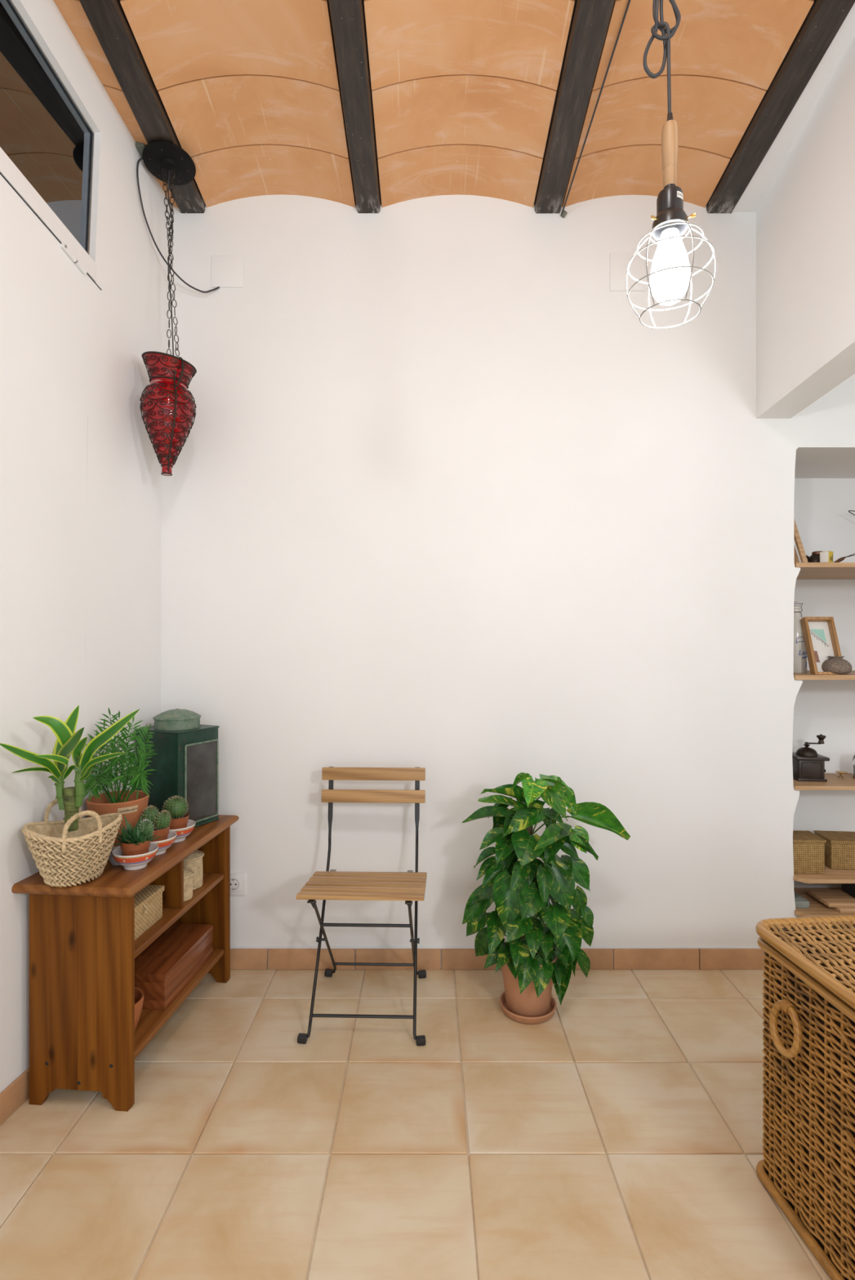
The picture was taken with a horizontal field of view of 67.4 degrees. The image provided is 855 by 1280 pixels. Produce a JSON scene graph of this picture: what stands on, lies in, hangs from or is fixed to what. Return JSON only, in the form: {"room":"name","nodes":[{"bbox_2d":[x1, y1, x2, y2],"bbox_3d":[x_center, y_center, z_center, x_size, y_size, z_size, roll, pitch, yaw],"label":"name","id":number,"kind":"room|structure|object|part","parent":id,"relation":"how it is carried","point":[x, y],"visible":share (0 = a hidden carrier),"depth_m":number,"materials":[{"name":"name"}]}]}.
{"room":"living room","nodes":[
{"label":"living room","id":0,"kind":"room"},
{"bbox_2d":[0,0,172,1093],"bbox_3d":[-1.262,-0.700,-0.072,0.199,3.900,5.105,0,0,6],"label":"wall","id":1,"kind":"structure","parent":0,"point":[81,540],"depth_m":1.90,"materials":[{"name":"white paint"}]},
{"bbox_2d":[0,1067,29,1125],"bbox_3d":[-1.308,1.212,-0.034,0.011,0.076,4.954,0,0,7],"label":"baseboard","id":2,"kind":"structure","parent":1,"relation":"attached to","point":[17,1092],"depth_m":1.70,"materials":[{"name":"tile"}]},
{"bbox_2d":[0,0,101,289],"bbox_3d":[-1.343,-1.430,1.589,0.564,0.647,0.934,0,0,5],"label":"window","id":3,"kind":"structure","parent":1,"relation":"in","point":[45,148],"depth_m":1.79,"materials":[{"name":"clear glass"}]},
{"bbox_3d":[-1.076,-1.212,1.549,0.011,0.193,0.903,0,0,5],"label":"sash rail","id":4,"kind":"part","parent":3,"relation":"part of","materials":[{"name":"white paint"}]},
{"bbox_2d":[22,0,813,207],"bbox_3d":[-0.191,-2.035,-0.070,2.703,0.783,5.060,0,0,0],"label":"ceiling","id":5,"kind":"structure","parent":0,"point":[464,92],"depth_m":2.02,"materials":[{"name":"ceramic"}]},
{"bbox_2d":[135,141,145,156],"bbox_3d":[-0.977,-1.685,2.200,0.030,0.025,0.046,0,0,0],"label":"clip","id":6,"kind":"object","parent":5,"relation":"attached to","point":[140,146],"visible":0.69,"depth_m":2.18,"materials":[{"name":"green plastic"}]},
{"bbox_2d":[80,0,205,213],"bbox_3d":[-0.894,-2.006,-0.065,0.104,0.773,5.070,0,0,0],"label":"ceiling beam","id":7,"kind":"structure","parent":5,"relation":"attached to","point":[109,23],"depth_m":1.94,"materials":[{"name":"black wood"}]},
{"bbox_2d":[139,140,196,475],"bbox_3d":[-0.895,-1.118,2.218,0.182,1.092,0.181,0,0,28],"label":"glass lamp","id":8,"kind":"object","parent":7,"relation":"hanging from","point":[167,406],"visible":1,"depth_m":2.18,"materials":[{"name":"glass"}]},
{"bbox_3d":[-0.896,-0.771,2.219,0.174,0.396,0.173,0,0,0],"label":"glass","id":9,"kind":"part","parent":8,"relation":"part of","materials":[{"name":"red glass"}]},
{"bbox_3d":[-0.892,-1.640,2.216,0.173,0.029,0.173,0,-8,0],"label":"ceiling plate","id":10,"kind":"part","parent":8,"relation":"part of","materials":[{"name":"black metal"}]},
{"bbox_2d":[136,157,219,293],"bbox_3d":[-0.913,-1.482,2.329,0.066,0.349,0.323,0,0,38],"label":"cable","id":11,"kind":"object","parent":8,"relation":"attached to","point":[140,158],"visible":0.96,"depth_m":2.26,"materials":[{"name":"black rubber"}]},
{"bbox_2d":[328,0,380,213],"bbox_3d":[-0.224,-2.006,-0.065,0.095,0.772,5.070,0,0,0],"label":"ceiling beam","id":12,"kind":"structure","parent":5,"relation":"attached to","point":[347,16],"depth_m":1.99,"materials":[{"name":"black wood"}]},
{"bbox_2d":[533,0,614,213],"bbox_3d":[0.458,-2.006,-0.065,0.106,0.774,5.070,0,0,0],"label":"ceiling beam","id":13,"kind":"structure","parent":5,"relation":"attached to","point":[590,18],"depth_m":2.00,"materials":[{"name":"black wood"}]},
{"bbox_2d":[560,0,630,215],"bbox_3d":[0.550,-1.743,1.786,0.006,0.269,1.288,0,0,-4],"label":"cable","id":14,"kind":"object","parent":5,"relation":"attached to","point":[628,1],"visible":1,"depth_m":2.01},
{"bbox_2d":[625,0,715,328],"bbox_3d":[0.416,-1.219,1.100,0.139,1.323,0.143,0,0,0],"label":"pendant lamp","id":15,"kind":"object","parent":5,"relation":"hanging from","point":[670,273],"visible":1,"depth_m":1.09,"materials":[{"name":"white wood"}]},
{"bbox_3d":[0.402,-1.392,1.099,0.065,0.976,0.021,0,0,0],"label":"knotted cord","id":16,"kind":"part","parent":15,"relation":"part of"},
{"bbox_3d":[0.416,-0.832,1.100,0.027,0.111,0.027,0,0,0],"label":"wooden handle","id":17,"kind":"part","parent":15,"relation":"part of","materials":[{"name":"brown wood"}]},
{"bbox_3d":[0.416,-0.639,1.100,0.064,0.124,0.064,0,0,0],"label":"bulb","id":18,"kind":"part","parent":15,"relation":"part of","materials":[{"name":"white glass"}]},
{"bbox_2d":[706,0,854,213],"bbox_3d":[1.111,-2.006,-0.065,0.106,0.772,5.070,0,0,0],"label":"ceiling beam","id":19,"kind":"structure","parent":5,"relation":"attached to","point":[824,19],"depth_m":2.00,"materials":[{"name":"black wood"}]},
{"bbox_2d":[0,968,845,1279],"bbox_3d":[1.000,1.277,0.170,5.400,0.056,6.040,0,0,0],"label":"floor","id":20,"kind":"structure","parent":0,"point":[617,1135],"depth_m":1.59,"materials":[{"name":"tile"}]},
{"bbox_2d":[11,814,239,1111],"bbox_3d":[-0.907,0.950,2.042,0.347,0.600,0.722,0,0,5],"label":"shelf unit","id":21,"kind":"object","parent":20,"relation":"on","point":[83,948],"visible":0.72,"depth_m":1.72,"materials":[{"name":"brown wood"}]},
{"bbox_2d":[22,799,122,887],"bbox_3d":[-0.962,0.548,1.745,0.240,0.202,0.204,0,0,-28],"label":"straw basket","id":22,"kind":"object","parent":21,"relation":"on","point":[62,857],"visible":0.96,"depth_m":1.69,"materials":[{"name":"wicker"}]},
{"bbox_3d":[-1.028,0.495,1.810,0.098,0.101,0.023,0,0,-42],"label":"handle","id":23,"kind":"part","parent":22,"relation":"part of","materials":[{"name":"wicker"}]},
{"bbox_2d":[0,705,139,831],"bbox_3d":[-0.941,0.349,1.709,0.317,0.338,0.160,0,0,-25],"label":"dracaena","id":24,"kind":"object","parent":22,"relation":"in","point":[69,799],"visible":0.99,"depth_m":1.72,"materials":[{"name":"green plant"}]},
{"bbox_3d":[-0.901,0.496,1.676,0.098,0.099,0.023,0,0,-39],"label":"handle","id":25,"kind":"part","parent":22,"relation":"part of","materials":[{"name":"wicker"}]},
{"bbox_2d":[107,845,122,865],"bbox_3d":[-0.896,0.629,1.868,0.073,0.041,0.073,0,0,0],"label":"bowl","id":26,"kind":"object","parent":21,"relation":"on","point":[111,859],"visible":0.32,"depth_m":1.84,"materials":[{"name":"ceramic"}]},
{"bbox_2d":[85,790,149,846],"bbox_3d":[-0.960,0.568,1.990,0.177,0.164,0.177,0,0,0],"label":"terracotta pot","id":27,"kind":"object","parent":21,"relation":"on","point":[132,809],"visible":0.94,"depth_m":1.94,"materials":[{"name":"ceramic"}]},
{"bbox_2d":[83,708,157,803],"bbox_3d":[-0.954,0.366,1.960,0.292,0.316,0.184,0,0,0],"label":"palm","id":28,"kind":"object","parent":27,"relation":"on","point":[96,779],"visible":0.78,"depth_m":1.97,"materials":[{"name":"green plant"}]},
{"bbox_2d":[111,842,158,870],"bbox_3d":[-0.837,0.624,1.838,0.122,0.050,0.122,0,0,5],"label":"patterned bowl","id":29,"kind":"object","parent":21,"relation":"on","point":[139,861],"visible":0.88,"depth_m":1.80,"materials":[{"name":"white ceramic"}]},
{"bbox_2d":[119,840,151,856],"bbox_3d":[-0.837,0.604,1.838,0.083,0.065,0.083,0,0,0],"label":"nursery pot","id":30,"kind":"object","parent":29,"relation":"in","point":[128,849],"visible":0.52,"depth_m":1.81,"materials":[{"name":"orange ceramic"}]},
{"bbox_2d":[114,814,164,845],"bbox_3d":[-0.843,0.542,1.841,0.127,0.080,0.143,0,0,-43],"label":"succulent","id":31,"kind":"object","parent":30,"relation":"in","point":[144,830],"visible":0.99,"depth_m":1.83,"materials":[{"name":"green plant"}]},
{"bbox_2d":[134,986,143,1031],"bbox_3d":[-0.879,1.073,1.822,0.134,0.104,0.134,0,0,0],"label":"clay bowl","id":32,"kind":"object","parent":21,"relation":"on","point":[139,993],"visible":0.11,"depth_m":1.82,"materials":[{"name":"orange ceramic"}]},
{"bbox_2d":[134,884,164,940],"bbox_3d":[-0.884,0.801,1.858,0.152,0.096,0.233,0,0,5],"label":"box","id":33,"kind":"object","parent":21,"relation":"on","point":[148,900],"visible":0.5,"depth_m":1.89,"materials":[{"name":"beige wicker"}]},
{"bbox_3d":[-0.888,0.761,1.858,0.143,0.017,0.233,0,0,5],"label":"lid","id":34,"kind":"part","parent":33,"relation":"part of","materials":[{"name":"wicker"}]},
{"bbox_2d":[151,830,177,855],"bbox_3d":[-0.832,0.624,1.960,0.122,0.050,0.122,0,0,-18],"label":"patterned bowl","id":35,"kind":"object","parent":21,"relation":"on","point":[163,845],"visible":0.38,"depth_m":1.94,"materials":[{"name":"white ceramic"}]},
{"bbox_2d":[151,824,169,841],"bbox_3d":[-0.832,0.604,1.960,0.083,0.065,0.083,0,0,0],"label":"nursery pot","id":36,"kind":"object","parent":35,"relation":"in","point":[165,832],"visible":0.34,"depth_m":1.94,"materials":[{"name":"orange ceramic"}]},
{"bbox_2d":[141,804,172,830],"bbox_3d":[-0.829,0.543,1.958,0.102,0.078,0.063,0,0,20],"label":"cactus","id":37,"kind":"object","parent":36,"relation":"in","point":[161,820],"visible":0.86,"depth_m":1.95,"materials":[{"name":"green plant"}]},
{"bbox_2d":[134,923,213,1009],"bbox_3d":[-0.890,1.069,2.123,0.220,0.111,0.354,0,0,5],"label":"wooden box","id":38,"kind":"object","parent":21,"relation":"on","point":[166,966],"visible":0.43,"depth_m":2.07,"materials":[{"name":"red wood"}]},
{"bbox_3d":[-0.890,1.029,2.128,0.220,0.024,0.345,0,0,5],"label":"lid","id":39,"kind":"part","parent":38,"relation":"part of","materials":[{"name":"red wood"}]},
{"bbox_2d":[134,708,219,827],"bbox_3d":[-0.887,0.447,2.280,0.215,0.405,0.190,0,0,27],"label":"metal tin","id":40,"kind":"object","parent":21,"relation":"on","point":[186,762],"visible":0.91,"depth_m":2.21,"materials":[{"name":"green metal"}]},
{"bbox_3d":[-0.891,0.280,2.284,0.160,0.064,0.160,0,0,27],"label":"lid","id":41,"kind":"part","parent":40,"relation":"part of","materials":[{"name":"green metal"}]},
{"bbox_3d":[-0.789,0.494,2.244,0.007,0.276,0.152,0,0,27],"label":"pane frame","id":42,"kind":"part","parent":40,"relation":"part of","materials":[{"name":"metal"}]},
{"bbox_3d":[-0.790,0.494,2.244,0.003,0.262,0.140,0,0,27],"label":"pane","id":43,"kind":"part","parent":40,"relation":"part of","materials":[{"name":"grey glass"}]},
{"bbox_3d":[-0.900,0.860,2.041,0.263,0.019,0.616,0,0,5],"label":"shelf","id":44,"kind":"part","parent":21,"relation":"part of","materials":[{"name":"brown wood"}]},
{"bbox_3d":[-0.900,1.135,2.041,0.263,0.019,0.616,0,0,5],"label":"shelf","id":45,"kind":"part","parent":21,"relation":"part of","materials":[{"name":"brown wood"}]},
{"bbox_2d":[170,819,195,842],"bbox_3d":[-0.818,0.624,2.083,0.122,0.050,0.122,0,0,18],"label":"patterned bowl","id":46,"kind":"object","parent":21,"relation":"on","point":[182,833],"visible":0.39,"depth_m":2.06,"materials":[{"name":"white ceramic"}]},
{"bbox_2d":[168,813,189,830],"bbox_3d":[-0.818,0.604,2.083,0.083,0.065,0.083,0,0,0],"label":"nursery pot","id":47,"kind":"object","parent":46,"relation":"in","point":[180,823],"visible":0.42,"depth_m":2.06,"materials":[{"name":"orange ceramic"}]},
{"bbox_2d":[162,795,188,819],"bbox_3d":[-0.819,0.543,2.083,0.087,0.077,0.087,0,0,0],"label":"cactus","id":48,"kind":"object","parent":47,"relation":"in","point":[177,806],"visible":0.91,"depth_m":2.06,"materials":[{"name":"green plant"}]},
{"bbox_2d":[183,869,194,901],"bbox_3d":[-0.811,0.803,2.110,0.083,0.093,0.082,0,0,0],"label":"straw basket","id":49,"kind":"object","parent":21,"relation":"on","point":[188,874],"visible":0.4,"depth_m":2.09,"materials":[{"name":"beige wicker"}]},
{"bbox_3d":[-0.811,0.770,2.110,0.083,0.027,0.082,0,0,0],"label":"coiled lid","id":50,"kind":"part","parent":49,"relation":"part of","materials":[{"name":"wicker"}]},
{"bbox_2d":[183,849,204,889],"bbox_3d":[-0.828,0.789,2.212,0.109,0.121,0.108,0,0,0],"label":"straw basket","id":51,"kind":"object","parent":21,"relation":"on","point":[193,862],"visible":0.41,"depth_m":2.19,"materials":[{"name":"beige wicker"}]},
{"bbox_3d":[-0.828,0.742,2.212,0.109,0.027,0.108,0,0,0],"label":"coiled lid","id":52,"kind":"part","parent":51,"relation":"part of","materials":[{"name":"wicker"}]},
{"bbox_2d":[295,766,426,1045],"bbox_3d":[-0.200,0.856,2.161,0.399,0.788,0.458,0,0,2],"label":"folding chair","id":53,"kind":"object","parent":20,"relation":"on","point":[409,886],"visible":1,"depth_m":2.16,"materials":[{"name":"brown wood"}]},
{"bbox_3d":[-0.349,0.811,2.098,0.020,0.040,0.323,0,0,2],"label":"seat rail","id":54,"kind":"part","parent":53,"relation":"part of","materials":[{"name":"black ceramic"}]},
{"bbox_3d":[-0.365,0.957,2.158,0.019,0.571,0.341,0,0,3],"label":"long leg","id":55,"kind":"part","parent":53,"relation":"part of","materials":[{"name":"black metal"}]},
{"bbox_3d":[-0.355,1.018,2.179,0.026,0.447,0.417,0,0,2],"label":"short leg","id":56,"kind":"part","parent":53,"relation":"part of","materials":[{"name":"black metal"}]},
{"bbox_3d":[-0.053,0.811,2.090,0.020,0.040,0.323,0,0,2],"label":"seat rail","id":57,"kind":"part","parent":53,"relation":"part of","materials":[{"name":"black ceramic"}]},
{"bbox_3d":[-0.044,1.018,2.170,0.026,0.447,0.417,0,0,2],"label":"short leg","id":58,"kind":"part","parent":53,"relation":"part of","materials":[{"name":"black metal"}]},
{"bbox_3d":[-0.035,0.957,2.148,0.019,0.571,0.341,0,0,0],"label":"long leg","id":59,"kind":"part","parent":53,"relation":"part of","materials":[{"name":"black metal"}]},
{"bbox_2d":[499,991,556,1024],"bbox_3d":[0.339,1.235,2.165,0.191,0.029,0.191,0,0,0],"label":"saucer","id":60,"kind":"object","parent":20,"relation":"on","point":[553,1005],"visible":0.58,"depth_m":2.10,"materials":[{"name":"ceramic"}]},
{"bbox_2d":[501,941,557,1017],"bbox_3d":[0.339,1.146,2.165,0.198,0.188,0.198,0,0,0],"label":"plant pot","id":61,"kind":"object","parent":60,"relation":"on","point":[527,1004],"visible":0.34,"depth_m":2.10,"materials":[{"name":"ceramic"}]},
{"bbox_2d":[462,772,630,1004],"bbox_3d":[0.403,0.803,2.174,0.528,0.755,0.283,0,0,-26],"label":"pothos plant","id":62,"kind":"object","parent":61,"relation":"in","point":[522,889],"visible":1,"depth_m":2.08,"materials":[{"name":"green plant"}]},
{"bbox_2d":[755,915,854,1279],"bbox_3d":[1.257,0.955,1.219,0.982,0.588,0.697,0,0,-5],"label":"wicker trunk","id":63,"kind":"object","parent":20,"relation":"on","point":[808,1015],"visible":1,"depth_m":1.33,"materials":[{"name":"wicker"}]},
{"bbox_3d":[0.764,0.830,1.369,0.026,0.109,0.095,0,0,-5],"label":"ring handle","id":64,"kind":"part","parent":63,"relation":"part of","materials":[{"name":"wicker"}]},
{"bbox_3d":[1.261,1.238,1.219,0.946,0.021,0.686,0,0,-5],"label":"rail","id":65,"kind":"part","parent":63,"relation":"part of","materials":[{"name":"wicker"}]},
{"bbox_3d":[1.261,0.673,1.219,0.957,0.025,0.697,0,0,-5],"label":"lid rail","id":66,"kind":"part","parent":63,"relation":"part of","materials":[{"name":"wicker"}]},
{"bbox_3d":[1.261,0.705,1.219,0.941,0.018,0.681,0,0,-5],"label":"rail","id":67,"kind":"part","parent":63,"relation":"part of","materials":[{"name":"wicker"}]},
{"bbox_2d":[84,194,854,968],"bbox_3d":[0.950,-0.550,2.686,4.600,3.600,0.491,0,0,0],"label":"wall","id":68,"kind":"structure","parent":0,"point":[437,497],"depth_m":2.44,"materials":[{"name":"white paint"}]},
{"bbox_2d":[211,255,243,287],"bbox_3d":[-0.760,-1.402,2.437,0.122,0.120,0.005,0,0,0],"label":"cover plate","id":69,"kind":"object","parent":68,"relation":"attached to","point":[227,271],"visible":1,"depth_m":2.44,"materials":[{"name":"white paint"}]},
{"bbox_2d":[230,872,244,894],"bbox_3d":[-0.736,0.926,2.434,0.085,0.085,0.012,0,0,0],"label":"wall socket","id":70,"kind":"object","parent":68,"relation":"attached to","point":[237,880],"visible":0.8,"depth_m":2.43,"materials":[{"name":"white plastic"}]},
{"bbox_2d":[230,946,766,969],"bbox_3d":[0.200,1.208,2.434,2.401,0.083,0.011,0,0,0],"label":"baseboard","id":71,"kind":"structure","parent":68,"relation":"attached to","point":[241,957],"depth_m":2.43,"materials":[{"name":"tile"}]},
{"bbox_2d":[560,209,567,217],"bbox_3d":[0.517,-1.615,2.431,0.022,0.025,0.022,0,0,-9],"label":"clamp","id":72,"kind":"object","parent":68,"relation":"attached to","point":[564,213],"visible":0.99,"depth_m":2.42,"materials":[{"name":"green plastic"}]},
{"bbox_2d":[609,253,644,291],"bbox_3d":[0.760,-1.399,2.437,0.135,0.145,0.005,0,0,0],"label":"cover plate","id":73,"kind":"object","parent":68,"relation":"attached to","point":[619,262],"visible":0.98,"depth_m":2.44,"materials":[{"name":"white paint"}]},
{"bbox_2d":[792,773,854,790],"bbox_3d":[1.876,0.562,2.550,0.961,0.015,0.233,0,0,0],"label":"niche shelf","id":74,"kind":"object","parent":68,"relation":"attached to","point":[833,783],"visible":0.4,"depth_m":2.47,"materials":[{"name":"brown wood"}]},
{"bbox_2d":[791,733,829,782],"bbox_3d":[1.517,0.464,2.560,0.128,0.180,0.114,0,0,7],"label":"coffee grinder","id":75,"kind":"object","parent":74,"relation":"on","point":[808,765],"visible":0.98,"depth_m":2.52,"materials":[{"name":"brown wood"}]},
{"bbox_3d":[1.563,0.393,2.546,0.033,0.038,0.033,0,0,7],"label":"crank knob","id":76,"kind":"part","parent":75,"relation":"part of","materials":[{"name":"brown wood"}]},
{"bbox_2d":[835,770,847,778],"bbox_3d":[1.662,0.542,2.575,0.042,0.024,0.042,0,0,0],"label":"stand","id":77,"kind":"object","parent":74,"relation":"on","point":[840,772],"visible":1,"depth_m":2.57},
{"bbox_3d":[1.662,0.534,2.575,0.042,0.007,0.042,0,0,8],"label":"dish","id":78,"kind":"part","parent":77,"relation":"part of","materials":[{"name":"gold metal"}]},
{"bbox_2d":[851,754,854,777],"bbox_3d":[1.755,0.503,2.560,0.100,0.102,0.100,0,0,0],"label":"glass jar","id":79,"kind":"object","parent":74,"relation":"on","point":[853,757],"visible":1,"depth_m":2.57,"materials":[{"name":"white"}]},
{"bbox_2d":[793,887,854,917],"bbox_3d":[1.876,1.036,2.528,0.960,0.015,0.265,0,0,0],"label":"niche shelf","id":80,"kind":"object","parent":68,"relation":"attached to","point":[816,908],"visible":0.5,"depth_m":2.45,"materials":[{"name":"brown wood"}]},
{"bbox_2d":[793,891,808,908],"bbox_3d":[1.423,1.014,2.502,0.078,0.026,0.100,0,0,0],"label":"stone block","id":81,"kind":"object","parent":80,"relation":"on","point":[800,902],"visible":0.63,"depth_m":2.45,"materials":[{"name":"grey stone"}]},
{"bbox_2d":[831,906,854,912],"bbox_3d":[1.751,1.021,2.506,0.398,0.014,0.188,0,0,0],"label":"board","id":82,"kind":"object","parent":80,"relation":"on","point":[841,909],"visible":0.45,"depth_m":2.42,"materials":[{"name":"brown wood"}]},
{"bbox_2d":[808,889,854,906],"bbox_3d":[1.750,1.006,2.494,0.460,0.014,0.132,0,0,0],"label":"board","id":83,"kind":"object","parent":82,"relation":"on","point":[830,898],"visible":1,"depth_m":2.48,"materials":[{"name":"brown wood"}]},
{"bbox_2d":[840,884,854,897],"bbox_3d":[1.800,0.985,2.515,0.300,0.025,0.085,0,0,0],"label":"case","id":84,"kind":"object","parent":83,"relation":"on","point":[849,889],"visible":1,"depth_m":2.52,"materials":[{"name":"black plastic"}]},
{"bbox_2d":[793,864,854,883],"bbox_3d":[1.874,0.905,2.532,0.964,0.014,0.260,0,0,0],"label":"niche shelf","id":85,"kind":"object","parent":68,"relation":"attached to","point":[830,876],"visible":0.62,"depth_m":2.43,"materials":[{"name":"brown wood"}]},
{"bbox_2d":[792,830,826,873],"bbox_3d":[1.467,0.833,2.520,0.127,0.130,0.127,0,0,2],"label":"box","id":86,"kind":"object","parent":85,"relation":"on","point":[808,848],"visible":0.73,"depth_m":2.46,"materials":[{"name":"beige wicker"}]},
{"bbox_3d":[1.467,0.774,2.520,0.124,0.010,0.124,0,0,2],"label":"lid","id":87,"kind":"part","parent":86,"relation":"part of","materials":[{"name":"beige wicker"}]},
{"bbox_2d":[813,830,854,870],"bbox_3d":[1.668,0.841,2.562,0.174,0.114,0.134,0,0,6],"label":"box","id":88,"kind":"object","parent":85,"relation":"on","point":[839,846],"visible":0.85,"depth_m":2.51,"materials":[{"name":"beige wicker"}]},
{"bbox_3d":[1.668,0.791,2.562,0.171,0.012,0.131,0,0,6],"label":"lid","id":89,"kind":"part","parent":88,"relation":"part of","materials":[{"name":"beige wicker"}]},
{"bbox_2d":[793,670,854,679],"bbox_3d":[1.876,0.143,2.625,0.960,0.018,0.383,0,0,0],"label":"niche shelf","id":90,"kind":"object","parent":68,"relation":"attached to","point":[806,676],"visible":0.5,"depth_m":2.43,"materials":[{"name":"brown wood"}]},
{"bbox_2d":[793,601,806,673],"bbox_3d":[1.502,-0.012,2.619,0.084,0.290,0.087,0,0,0],"label":"milk bottle","id":91,"kind":"object","parent":90,"relation":"on","point":[799,650],"visible":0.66,"depth_m":2.58,"materials":[{"name":"clear glass"}]},
{"bbox_2d":[795,636,806,666],"bbox_3d":[1.509,0.048,2.581,0.048,0.122,0.011,0,0,-11],"label":"print","id":92,"kind":"object","parent":91,"relation":"attached to","point":[801,654],"depth_m":2.58},
{"bbox_2d":[800,617,844,675],"bbox_3d":[1.555,0.026,2.526,0.112,0.237,0.114,0,0,3],"label":"picture frame","id":93,"kind":"object","parent":90,"relation":"on","point":[820,634],"visible":0.84,"depth_m":2.54,"materials":[{"name":"brown wood"}]},
{"bbox_3d":[1.505,0.026,2.529,0.011,0.240,0.034,0,-20,3],"label":"frame","id":94,"kind":"part","parent":93,"relation":"part of","materials":[{"name":"brown wood"}]},
{"bbox_3d":[1.557,-0.082,2.565,0.090,0.011,0.034,0,-20,3],"label":"frame rail","id":95,"kind":"part","parent":93,"relation":"part of","materials":[{"name":"brown wood"}]},
{"bbox_2d":[808,622,834,671],"bbox_3d":[1.556,0.030,2.537,0.092,0.208,0.078,0,0,3],"label":"print","id":96,"kind":"object","parent":93,"relation":"attached to","point":[820,634],"depth_m":2.54},
{"bbox_3d":[1.553,0.134,2.487,0.090,0.011,0.034,0,-20,3],"label":"frame rail","id":97,"kind":"part","parent":93,"relation":"part of","materials":[{"name":"brown wood"}]},
{"bbox_3d":[1.606,0.026,2.523,0.011,0.240,0.034,0,-20,3],"label":"frame","id":98,"kind":"part","parent":93,"relation":"part of","materials":[{"name":"brown wood"}]},
{"bbox_2d":[821,656,851,674],"bbox_3d":[1.593,0.098,2.500,0.104,0.070,0.104,0,0,0],"label":"stone pot","id":99,"kind":"object","parent":90,"relation":"on","point":[834,664],"visible":0.95,"depth_m":2.46,"materials":[{"name":"beige stone"}]},
{"bbox_2d":[794,562,854,579],"bbox_3d":[1.878,-0.286,2.680,0.956,0.018,0.492,0,0,0],"label":"niche shelf","id":100,"kind":"object","parent":68,"relation":"attached to","point":[808,571],"visible":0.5,"depth_m":2.58,"materials":[{"name":"brown wood"}]},
{"bbox_2d":[793,518,807,562],"bbox_3d":[1.461,-0.432,2.574,0.044,0.272,0.151,0,0,0],"label":"picture frame","id":101,"kind":"object","parent":100,"relation":"on","point":[797,539],"visible":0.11,"depth_m":2.54,"materials":[{"name":"brown wood"}]},
{"bbox_2d":[805,551,822,562],"bbox_3d":[1.530,-0.322,2.527,0.078,0.054,0.068,0,0,-43],"label":"can","id":102,"kind":"object","parent":100,"relation":"on","point":[815,557],"visible":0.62,"depth_m":2.51,"materials":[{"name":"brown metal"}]},
{"bbox_2d":[819,551,832,562],"bbox_3d":[1.528,-0.317,2.455,0.031,0.043,0.036,0,0,-30],"label":"matchbox","id":103,"kind":"object","parent":100,"relation":"on","point":[826,556],"visible":0.84,"depth_m":2.44,"materials":[{"name":"white cardboard"}]},
{"bbox_2d":[833,553,854,562],"bbox_3d":[1.678,-0.333,2.519,0.193,0.076,0.021,0,0,-13],"label":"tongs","id":104,"kind":"object","parent":100,"relation":"on","point":[840,559],"visible":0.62,"depth_m":2.50,"materials":[{"name":"brown wood"}]},
{"bbox_2d":[755,31,854,418],"bbox_3d":[1.133,-1.747,-0.080,0.130,1.807,5.063,0,0,4],"label":"wall header","id":105,"kind":"structure","parent":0,"point":[805,220],"depth_m":2.06,"materials":[{"name":"white paint"}]},
{"bbox_2d":[731,2,854,212],"bbox_3d":[1.214,-1.724,1.770,0.113,0.191,1.340,0,0,0],"label":"trim","id":106,"kind":"structure","parent":105,"relation":"attached to","point":[750,200],"depth_m":2.08,"materials":[{"name":"white paint"}]}
]}

